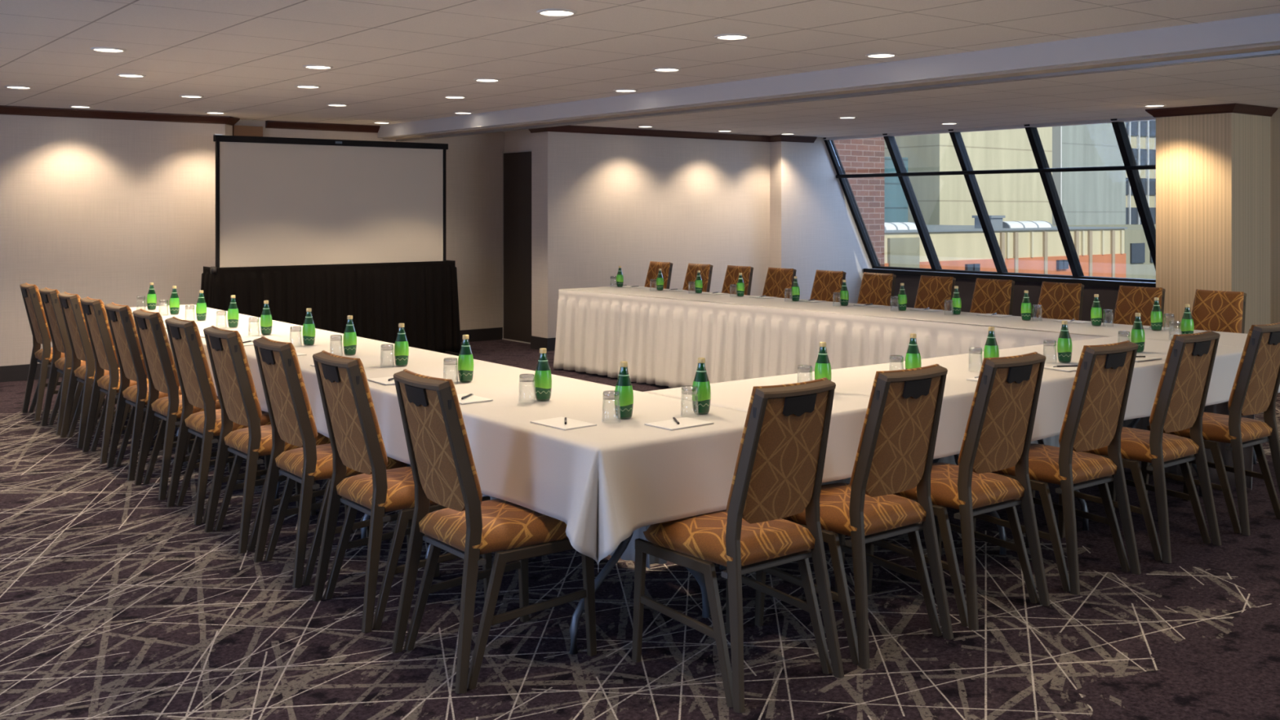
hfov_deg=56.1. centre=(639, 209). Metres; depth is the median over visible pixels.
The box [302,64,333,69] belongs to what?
recessed light
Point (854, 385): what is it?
tablecloth
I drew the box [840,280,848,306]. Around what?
water bottle
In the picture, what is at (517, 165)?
door
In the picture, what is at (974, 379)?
notepad
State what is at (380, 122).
recessed light
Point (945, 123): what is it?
recessed light
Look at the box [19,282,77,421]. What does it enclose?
banquet chair
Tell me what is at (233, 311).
water bottle
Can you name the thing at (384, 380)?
notepad
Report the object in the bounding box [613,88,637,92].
recessed light
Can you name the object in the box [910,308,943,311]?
notepad
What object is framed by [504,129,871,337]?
wall
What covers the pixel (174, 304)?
water bottle
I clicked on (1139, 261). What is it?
block
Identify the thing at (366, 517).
folding table
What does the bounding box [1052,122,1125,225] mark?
tower
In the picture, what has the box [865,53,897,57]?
recessed light
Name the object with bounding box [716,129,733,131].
recessed light
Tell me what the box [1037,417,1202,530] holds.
folding table
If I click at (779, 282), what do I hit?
banquet chair
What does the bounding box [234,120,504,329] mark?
wall
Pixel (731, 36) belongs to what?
recessed light
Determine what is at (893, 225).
skylight
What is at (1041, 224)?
skylight
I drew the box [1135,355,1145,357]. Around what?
pen
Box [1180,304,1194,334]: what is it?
water bottle
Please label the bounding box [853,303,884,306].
notepad
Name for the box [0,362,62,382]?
baseboard
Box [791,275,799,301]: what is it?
water bottle
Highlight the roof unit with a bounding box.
[972,215,1005,228]
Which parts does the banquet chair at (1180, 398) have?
leg, leg, seat rail, seat, leg, post, backrest, panel, leg, rail, post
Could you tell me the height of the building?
15.920 m
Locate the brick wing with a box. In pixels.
[833,137,884,266]
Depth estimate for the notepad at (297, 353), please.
6.22 m
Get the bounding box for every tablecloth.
[129,304,746,565]
[560,286,1279,392]
[644,336,1244,482]
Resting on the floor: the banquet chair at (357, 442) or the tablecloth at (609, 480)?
the banquet chair at (357, 442)
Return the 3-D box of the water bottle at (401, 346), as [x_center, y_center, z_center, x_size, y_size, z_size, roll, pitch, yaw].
[-1.150,0.649,5.787,0.070,0.205,0.070,0,0,31]
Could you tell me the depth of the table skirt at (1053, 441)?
6.22 m
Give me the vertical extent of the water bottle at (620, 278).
0.205 m
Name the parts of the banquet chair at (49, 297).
rail, post, backrest, panel, leg, post, seat, leg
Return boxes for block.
[1052,224,1155,279]
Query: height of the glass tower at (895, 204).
19.000 m
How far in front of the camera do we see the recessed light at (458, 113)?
11.34 m
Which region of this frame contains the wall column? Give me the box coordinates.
[1155,112,1270,333]
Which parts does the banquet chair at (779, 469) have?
leg, seat rail, leg, leg, seat, post, backrest, panel, rail, leg, post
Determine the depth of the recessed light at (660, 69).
7.84 m
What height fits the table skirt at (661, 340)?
0.748 m
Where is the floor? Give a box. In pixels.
[0,339,1279,719]
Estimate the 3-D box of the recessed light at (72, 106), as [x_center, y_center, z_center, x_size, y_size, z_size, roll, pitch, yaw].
[-4.968,-0.916,10.655,0.188,0.008,0.188,0,0,-38]
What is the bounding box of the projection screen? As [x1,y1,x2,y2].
[200,133,460,355]
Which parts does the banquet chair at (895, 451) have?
leg, seat rail, leg, leg, seat, post, backrest, panel, rail, leg, post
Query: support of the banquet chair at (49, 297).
on the floor
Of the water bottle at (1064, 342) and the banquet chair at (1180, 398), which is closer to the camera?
the banquet chair at (1180, 398)
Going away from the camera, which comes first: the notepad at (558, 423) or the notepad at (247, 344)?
the notepad at (558, 423)
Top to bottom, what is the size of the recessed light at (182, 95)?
0.008 m
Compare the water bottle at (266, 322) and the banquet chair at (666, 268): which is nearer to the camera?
the water bottle at (266, 322)
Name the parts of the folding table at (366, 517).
leg, leg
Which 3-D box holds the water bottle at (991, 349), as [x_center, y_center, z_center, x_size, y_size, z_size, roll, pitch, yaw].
[1.640,0.648,5.601,0.070,0.205,0.070,0,0,22]
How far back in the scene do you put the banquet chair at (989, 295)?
9.37 m
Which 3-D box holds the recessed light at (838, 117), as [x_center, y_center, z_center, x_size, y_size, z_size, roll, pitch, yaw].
[2.058,-0.916,11.900,0.188,0.008,0.188,0,0,-38]
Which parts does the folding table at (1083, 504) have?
leg, leg, leg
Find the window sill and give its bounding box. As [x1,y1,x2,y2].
[862,268,1155,287]
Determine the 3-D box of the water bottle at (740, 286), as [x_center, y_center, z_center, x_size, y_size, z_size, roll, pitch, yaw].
[0.873,0.649,10.418,0.070,0.205,0.070,0,0,-16]
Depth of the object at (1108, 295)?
13.86 m
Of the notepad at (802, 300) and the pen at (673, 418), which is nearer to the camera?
the pen at (673, 418)
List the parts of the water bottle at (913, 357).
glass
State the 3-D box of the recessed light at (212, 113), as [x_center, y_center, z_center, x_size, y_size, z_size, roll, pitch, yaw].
[-4.007,-0.916,11.325,0.188,0.008,0.188,0,0,-38]
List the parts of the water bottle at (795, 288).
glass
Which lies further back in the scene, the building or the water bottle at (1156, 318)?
the building
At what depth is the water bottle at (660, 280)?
11.18 m
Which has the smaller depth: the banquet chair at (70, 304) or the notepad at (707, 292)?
the banquet chair at (70, 304)
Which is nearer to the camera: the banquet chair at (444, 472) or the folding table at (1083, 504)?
the banquet chair at (444, 472)
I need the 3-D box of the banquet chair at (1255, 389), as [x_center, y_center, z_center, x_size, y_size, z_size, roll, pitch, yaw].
[2.863,1.032,5.929,0.466,0.984,0.586,0,0,-38]
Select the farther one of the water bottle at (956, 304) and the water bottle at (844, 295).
the water bottle at (844, 295)
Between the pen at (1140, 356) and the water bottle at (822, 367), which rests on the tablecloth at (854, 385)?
the water bottle at (822, 367)
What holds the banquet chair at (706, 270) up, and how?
on the floor
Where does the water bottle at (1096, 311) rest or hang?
on the tablecloth at (1230, 339)
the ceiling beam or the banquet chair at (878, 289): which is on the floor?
the banquet chair at (878, 289)
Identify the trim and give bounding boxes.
[0,105,239,125]
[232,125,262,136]
[265,120,380,133]
[528,124,817,142]
[1145,102,1277,117]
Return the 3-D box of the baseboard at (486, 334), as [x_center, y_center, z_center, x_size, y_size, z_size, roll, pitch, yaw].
[-2.878,1.450,13.132,3.260,0.140,0.015,0,0,-38]
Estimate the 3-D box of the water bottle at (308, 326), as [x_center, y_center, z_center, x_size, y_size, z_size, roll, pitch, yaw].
[-1.842,0.649,6.676,0.070,0.205,0.070,0,0,-19]
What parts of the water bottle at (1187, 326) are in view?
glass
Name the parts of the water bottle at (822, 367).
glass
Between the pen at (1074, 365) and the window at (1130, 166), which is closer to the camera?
the pen at (1074, 365)
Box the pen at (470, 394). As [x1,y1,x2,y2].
[461,393,473,399]
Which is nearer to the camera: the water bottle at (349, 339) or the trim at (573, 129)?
the water bottle at (349, 339)
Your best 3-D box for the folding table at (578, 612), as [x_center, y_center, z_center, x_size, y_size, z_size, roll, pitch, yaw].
[-0.313,1.141,4.716,0.750,0.758,1.650,0,0,-38]
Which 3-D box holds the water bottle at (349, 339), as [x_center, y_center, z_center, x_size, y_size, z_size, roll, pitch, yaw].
[-1.502,0.649,6.217,0.070,0.205,0.070,0,0,-2]
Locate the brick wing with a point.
(865, 155)
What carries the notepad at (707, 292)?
on the tablecloth at (1230, 339)
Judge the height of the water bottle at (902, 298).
0.205 m
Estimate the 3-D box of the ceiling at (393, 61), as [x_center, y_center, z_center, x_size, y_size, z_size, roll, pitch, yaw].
[-1.948,-0.995,4.312,9.420,0.150,15.600,0,0,-38]
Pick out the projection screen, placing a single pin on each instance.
(337, 229)
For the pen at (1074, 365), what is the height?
0.012 m
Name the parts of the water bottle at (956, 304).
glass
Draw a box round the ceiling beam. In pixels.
[377,13,1279,141]
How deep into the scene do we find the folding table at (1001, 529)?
5.30 m
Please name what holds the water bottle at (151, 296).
on the tablecloth at (609, 480)
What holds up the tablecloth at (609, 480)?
on the folding table at (578, 612)
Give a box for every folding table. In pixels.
[275,463,410,546]
[425,532,709,654]
[719,453,1006,586]
[997,326,1256,464]
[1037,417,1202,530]
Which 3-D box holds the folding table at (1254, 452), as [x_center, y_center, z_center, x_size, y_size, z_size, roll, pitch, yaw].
[3.109,1.141,7.397,0.750,0.758,1.650,0,0,-40]
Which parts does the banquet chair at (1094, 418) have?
leg, seat rail, leg, leg, seat, post, backrest, panel, rail, leg, post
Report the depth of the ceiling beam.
7.35 m
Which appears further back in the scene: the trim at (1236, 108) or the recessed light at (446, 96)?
the trim at (1236, 108)
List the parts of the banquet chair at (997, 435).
leg, seat rail, leg, leg, seat, post, backrest, panel, rail, leg, post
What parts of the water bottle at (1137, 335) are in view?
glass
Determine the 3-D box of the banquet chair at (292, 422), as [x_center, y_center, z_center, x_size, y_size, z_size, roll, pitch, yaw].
[-1.331,1.032,5.155,0.586,0.984,0.466,0,0,-37]
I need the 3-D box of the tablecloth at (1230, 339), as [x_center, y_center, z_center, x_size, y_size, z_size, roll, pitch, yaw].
[1.679,0.937,9.225,0.920,0.368,6.590,0,0,-40]
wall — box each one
[0,114,232,366]
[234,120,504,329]
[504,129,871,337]
[1270,107,1279,324]
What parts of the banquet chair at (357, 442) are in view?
post, rail, leg, panel, backrest, post, leg, seat, leg, seat rail, leg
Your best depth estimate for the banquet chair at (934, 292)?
9.79 m
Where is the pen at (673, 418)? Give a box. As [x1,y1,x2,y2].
[672,417,679,424]
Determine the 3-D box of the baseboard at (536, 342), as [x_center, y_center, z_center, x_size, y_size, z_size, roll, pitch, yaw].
[0.868,1.450,14.382,4.788,0.140,0.335,0,0,-34]
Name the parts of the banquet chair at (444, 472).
post, rail, leg, panel, backrest, post, leg, seat, leg, seat rail, leg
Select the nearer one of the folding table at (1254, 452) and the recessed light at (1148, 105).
the folding table at (1254, 452)
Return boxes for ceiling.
[0,0,1279,125]
[502,55,1279,137]
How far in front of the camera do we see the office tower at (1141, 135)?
112.63 m
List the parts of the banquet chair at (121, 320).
rail, post, panel, leg, backrest, post, leg, seat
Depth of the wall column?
10.67 m
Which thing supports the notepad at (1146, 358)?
on the tablecloth at (854, 385)
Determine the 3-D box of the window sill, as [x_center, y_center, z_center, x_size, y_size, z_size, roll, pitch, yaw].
[4.528,0.796,13.863,0.270,0.058,4.885,0,0,-38]
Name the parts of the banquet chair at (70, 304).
rail, post, panel, leg, backrest, post, seat, leg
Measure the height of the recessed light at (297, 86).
0.008 m
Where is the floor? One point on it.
(115, 605)
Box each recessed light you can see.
[4,85,32,88]
[69,105,91,107]
[90,47,126,52]
[115,73,146,77]
[179,94,204,97]
[204,111,226,114]
[294,84,320,88]
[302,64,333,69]
[326,103,348,106]
[373,121,391,124]
[443,95,466,98]
[453,111,473,114]
[473,78,500,81]
[536,8,577,16]
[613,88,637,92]
[637,125,653,127]
[652,67,680,71]
[714,33,750,39]
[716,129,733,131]
[780,133,795,134]
[838,116,857,118]
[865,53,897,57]
[940,122,958,124]
[1142,104,1166,106]
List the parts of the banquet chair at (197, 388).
rail, post, panel, leg, backrest, post, leg, seat, leg, leg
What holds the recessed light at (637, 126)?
in the ceiling at (1124, 94)
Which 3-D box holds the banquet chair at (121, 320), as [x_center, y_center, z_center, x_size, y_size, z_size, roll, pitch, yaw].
[-2.814,1.032,7.066,0.586,0.984,0.466,0,0,-38]
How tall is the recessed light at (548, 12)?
0.008 m
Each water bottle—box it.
[146,282,156,310]
[168,285,179,315]
[195,290,206,320]
[227,295,239,327]
[260,300,272,334]
[302,307,315,345]
[342,315,356,355]
[394,323,408,366]
[457,334,473,382]
[533,347,551,400]
[614,360,633,419]
[616,266,623,287]
[656,268,663,290]
[692,357,711,414]
[694,270,702,293]
[736,272,744,297]
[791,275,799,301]
[814,342,831,380]
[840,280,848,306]
[897,283,906,311]
[905,333,921,368]
[951,285,961,315]
[983,326,999,357]
[1021,290,1031,320]
[1057,320,1071,363]
[1090,293,1102,326]
[1130,312,1145,351]
[1150,297,1162,330]
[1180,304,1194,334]
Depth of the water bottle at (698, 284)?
10.81 m
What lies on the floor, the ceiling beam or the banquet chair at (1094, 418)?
the banquet chair at (1094, 418)
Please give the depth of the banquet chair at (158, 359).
6.42 m
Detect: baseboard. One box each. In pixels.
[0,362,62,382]
[460,327,502,342]
[530,335,555,351]
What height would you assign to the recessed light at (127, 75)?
0.008 m
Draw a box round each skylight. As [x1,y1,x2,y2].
[884,222,916,230]
[1002,220,1053,227]
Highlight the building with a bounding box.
[884,224,1127,277]
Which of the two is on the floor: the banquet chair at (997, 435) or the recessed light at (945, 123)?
the banquet chair at (997, 435)
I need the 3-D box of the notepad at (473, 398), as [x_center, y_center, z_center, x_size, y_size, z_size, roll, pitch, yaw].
[-0.698,0.750,4.766,0.141,0.004,0.201,0,0,-40]
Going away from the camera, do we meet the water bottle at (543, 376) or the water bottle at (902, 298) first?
the water bottle at (543, 376)
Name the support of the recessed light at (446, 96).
in the ceiling at (393, 61)
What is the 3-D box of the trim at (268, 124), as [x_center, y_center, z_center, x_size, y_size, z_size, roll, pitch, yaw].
[-3.348,-0.882,12.734,1.250,0.075,0.066,0,0,-38]
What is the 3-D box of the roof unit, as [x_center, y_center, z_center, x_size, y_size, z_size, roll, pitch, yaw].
[11.507,0.390,39.608,0.760,0.420,0.760,0,0,-38]
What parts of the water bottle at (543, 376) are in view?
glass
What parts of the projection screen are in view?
rod knob, frame, frame, skirt rod, frame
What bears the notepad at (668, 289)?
on the tablecloth at (1230, 339)
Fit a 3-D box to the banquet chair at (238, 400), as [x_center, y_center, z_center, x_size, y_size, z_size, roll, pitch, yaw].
[-1.718,1.032,5.640,0.586,0.984,0.466,0,0,-38]
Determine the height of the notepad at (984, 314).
0.004 m
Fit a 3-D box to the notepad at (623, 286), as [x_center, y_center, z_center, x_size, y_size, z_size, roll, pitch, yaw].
[-0.046,0.750,11.658,0.141,0.004,0.201,0,0,-44]
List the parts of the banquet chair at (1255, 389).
leg, leg, seat rail, seat, leg, post, backrest, panel, rail, leg, post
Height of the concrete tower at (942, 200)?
47.000 m
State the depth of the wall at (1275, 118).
10.82 m
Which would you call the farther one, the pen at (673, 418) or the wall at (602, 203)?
the wall at (602, 203)
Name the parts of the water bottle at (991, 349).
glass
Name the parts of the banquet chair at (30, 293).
rail, post, panel, backrest, leg, post, seat, leg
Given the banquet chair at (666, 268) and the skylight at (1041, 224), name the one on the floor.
the banquet chair at (666, 268)
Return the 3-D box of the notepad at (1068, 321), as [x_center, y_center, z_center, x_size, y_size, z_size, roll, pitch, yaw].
[2.913,0.750,8.079,0.141,0.004,0.201,0,0,-41]
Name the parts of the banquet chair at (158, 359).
rail, post, panel, leg, backrest, post, leg, seat, leg, leg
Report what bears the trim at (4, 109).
attached to the wall at (104, 210)
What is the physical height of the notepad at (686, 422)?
0.004 m
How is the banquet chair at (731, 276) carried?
on the floor
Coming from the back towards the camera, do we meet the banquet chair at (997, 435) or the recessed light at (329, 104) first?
the recessed light at (329, 104)
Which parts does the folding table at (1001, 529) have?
leg, leg, leg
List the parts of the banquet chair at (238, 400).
post, rail, panel, leg, backrest, post, leg, seat, leg, leg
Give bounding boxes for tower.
[884,126,1052,225]
[884,156,907,222]
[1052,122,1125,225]
[1125,120,1155,224]
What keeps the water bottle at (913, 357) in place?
on the tablecloth at (854, 385)
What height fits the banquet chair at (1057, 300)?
0.984 m
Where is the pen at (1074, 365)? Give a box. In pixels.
[1053,364,1077,367]
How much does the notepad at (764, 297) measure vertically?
0.004 m
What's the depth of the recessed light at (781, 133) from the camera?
14.47 m
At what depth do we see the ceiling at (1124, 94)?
10.50 m
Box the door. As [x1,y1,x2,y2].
[502,150,531,343]
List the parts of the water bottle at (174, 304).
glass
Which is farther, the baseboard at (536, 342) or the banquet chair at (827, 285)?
the baseboard at (536, 342)
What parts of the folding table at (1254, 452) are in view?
leg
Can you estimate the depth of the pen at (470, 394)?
4.77 m
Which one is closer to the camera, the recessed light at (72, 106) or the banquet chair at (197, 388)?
the banquet chair at (197, 388)
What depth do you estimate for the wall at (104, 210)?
11.12 m
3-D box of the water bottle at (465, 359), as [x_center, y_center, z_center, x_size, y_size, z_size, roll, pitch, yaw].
[-0.763,0.649,5.257,0.070,0.205,0.070,0,0,-32]
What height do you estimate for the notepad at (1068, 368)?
0.004 m
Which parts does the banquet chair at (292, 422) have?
post, rail, leg, panel, backrest, post, leg, seat, leg, leg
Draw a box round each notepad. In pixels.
[243,341,253,346]
[296,352,306,355]
[367,376,395,385]
[457,393,493,404]
[529,417,596,430]
[622,286,644,288]
[644,417,713,430]
[662,288,687,291]
[702,292,728,294]
[749,295,777,298]
[799,299,825,302]
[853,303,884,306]
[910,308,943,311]
[966,377,978,381]
[976,313,1012,316]
[1044,364,1077,371]
[1053,319,1091,323]
[1131,325,1173,329]
[1134,355,1162,361]
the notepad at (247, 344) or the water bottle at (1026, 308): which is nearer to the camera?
the notepad at (247, 344)
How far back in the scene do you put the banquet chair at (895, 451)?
4.13 m
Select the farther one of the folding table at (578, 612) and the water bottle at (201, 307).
the water bottle at (201, 307)
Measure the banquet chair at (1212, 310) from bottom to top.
0.984 m
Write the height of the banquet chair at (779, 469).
0.984 m
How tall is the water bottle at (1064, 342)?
0.205 m
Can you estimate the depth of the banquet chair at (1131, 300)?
8.47 m
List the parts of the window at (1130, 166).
head frame, frame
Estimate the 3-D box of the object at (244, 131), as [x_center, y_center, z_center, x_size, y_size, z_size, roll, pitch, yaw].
[-4.001,-0.693,12.230,0.300,0.325,0.060,0,0,-38]
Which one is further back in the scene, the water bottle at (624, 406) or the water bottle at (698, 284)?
the water bottle at (698, 284)
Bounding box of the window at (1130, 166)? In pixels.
[823,116,1155,282]
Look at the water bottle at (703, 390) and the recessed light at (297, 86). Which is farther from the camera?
the recessed light at (297, 86)
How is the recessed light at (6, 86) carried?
in the ceiling at (393, 61)
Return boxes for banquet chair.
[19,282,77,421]
[39,287,118,435]
[57,291,164,448]
[80,296,192,463]
[104,302,218,480]
[132,308,260,500]
[164,315,301,524]
[203,325,353,553]
[253,336,413,587]
[311,350,492,632]
[391,368,596,693]
[631,377,844,712]
[644,261,673,288]
[682,262,713,292]
[721,265,753,295]
[754,364,953,668]
[762,266,796,298]
[809,269,846,302]
[857,271,896,306]
[865,351,1050,630]
[914,275,955,311]
[969,278,1014,315]
[973,340,1141,595]
[1035,281,1084,320]
[1057,329,1221,563]
[1112,285,1165,325]
[1139,322,1279,535]
[1191,288,1246,333]
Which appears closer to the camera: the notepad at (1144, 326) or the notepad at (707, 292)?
the notepad at (1144, 326)
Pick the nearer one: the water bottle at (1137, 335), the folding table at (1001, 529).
the folding table at (1001, 529)
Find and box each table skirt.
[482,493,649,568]
[553,288,1254,488]
[645,435,1059,567]
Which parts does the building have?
wall panel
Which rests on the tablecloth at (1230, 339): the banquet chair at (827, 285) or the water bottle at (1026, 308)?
the water bottle at (1026, 308)
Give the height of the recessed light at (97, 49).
0.008 m
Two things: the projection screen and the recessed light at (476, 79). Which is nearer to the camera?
the recessed light at (476, 79)
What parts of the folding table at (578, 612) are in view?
leg, leg, leg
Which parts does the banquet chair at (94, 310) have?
rail, post, panel, leg, backrest, post, leg, seat, leg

